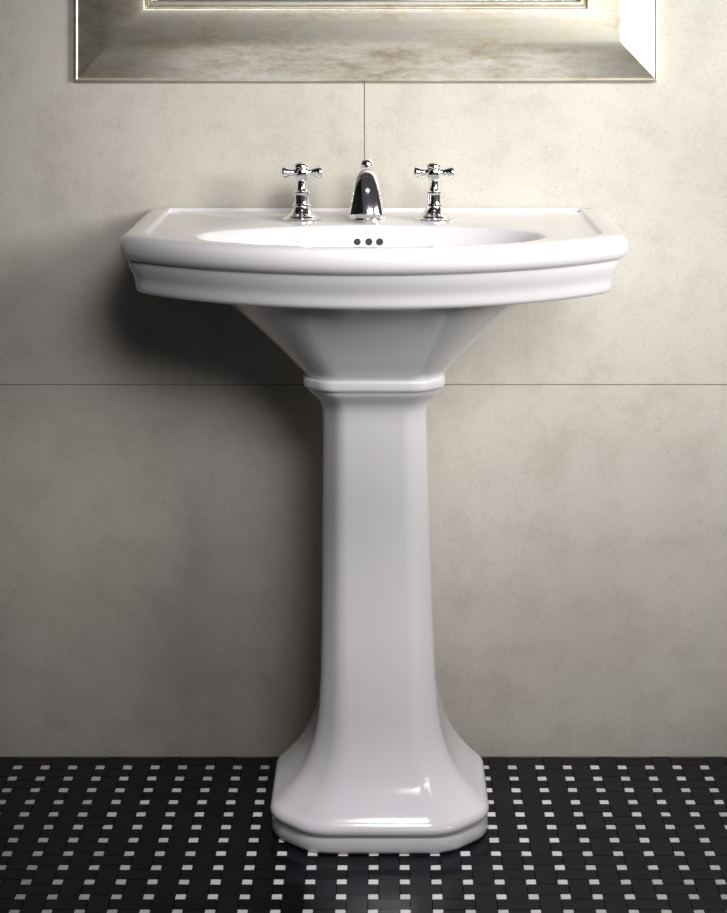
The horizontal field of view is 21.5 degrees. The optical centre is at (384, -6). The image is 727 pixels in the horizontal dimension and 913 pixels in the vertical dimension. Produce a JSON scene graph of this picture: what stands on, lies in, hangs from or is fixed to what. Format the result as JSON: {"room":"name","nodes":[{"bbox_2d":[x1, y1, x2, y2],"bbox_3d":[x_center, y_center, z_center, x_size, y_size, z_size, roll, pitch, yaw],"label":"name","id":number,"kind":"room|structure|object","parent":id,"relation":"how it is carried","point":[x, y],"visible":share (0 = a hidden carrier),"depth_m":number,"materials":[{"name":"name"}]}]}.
{"room":"bathroom","nodes":[
{"label":"bathroom","id":0,"kind":"room"},
{"bbox_2d":[0,0,726,757],"bbox_3d":[0.569,-0.101,3.050,3.610,2.610,0.100,0,0,0],"label":"wall","id":1,"kind":"structure","parent":0,"point":[161,458],"depth_m":3.00,"materials":[{"name":"beige tile"}]},
{"bbox_2d":[75,0,657,80],"bbox_3d":[-0.029,-0.410,2.977,0.911,1.091,0.047,0,0,0],"label":"framed mirror","id":2,"kind":"object","parent":1,"relation":"attached to","point":[116,40],"visible":1,"depth_m":2.97,"materials":[{"name":"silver metal"}]},
{"bbox_2d":[0,757,726,912],"bbox_3d":[0.584,1.219,1.075,3.600,0.050,3.950,0,0,0],"label":"floor","id":3,"kind":"structure","parent":0,"point":[110,834],"depth_m":2.68,"materials":[{"name":"black tile"}]},
{"bbox_2d":[119,208,627,853],"bbox_3d":[-0.016,0.763,2.751,0.714,0.860,0.497,0,0,0],"label":"pedestal sink","id":4,"kind":"object","parent":3,"relation":"on","point":[374,315],"visible":0.99,"depth_m":2.71,"materials":[{"name":"white ceramic"}]},
{"bbox_2d":[281,162,322,222],"bbox_3d":[-0.125,0.294,2.870,0.058,0.088,0.058,0,0,45],"label":"tap","id":5,"kind":"object","parent":4,"relation":"on","point":[301,212],"visible":1,"depth_m":2.86,"materials":[{"name":"silver metal"}]},
{"bbox_2d":[347,159,385,221],"bbox_3d":[-0.027,0.293,2.861,0.059,0.092,0.114,0,0,0],"label":"spout","id":6,"kind":"object","parent":4,"relation":"on","point":[366,205],"visible":1,"depth_m":2.82,"materials":[{"name":"silver metal"}]},
{"bbox_2d":[119,208,627,380],"bbox_3d":[-0.016,0.438,2.751,0.714,0.209,0.497,0,0,0],"label":"basin","id":7,"kind":"object","parent":4,"relation":"in","point":[398,297],"depth_m":2.61,"materials":[{"name":"white ceramic"}]},
{"bbox_2d":[413,162,454,222],"bbox_3d":[0.074,0.294,2.870,0.058,0.088,0.058,0,0,-45],"label":"tap","id":8,"kind":"object","parent":4,"relation":"on","point":[434,212],"visible":1,"depth_m":2.86,"materials":[{"name":"silver metal"}]}
]}

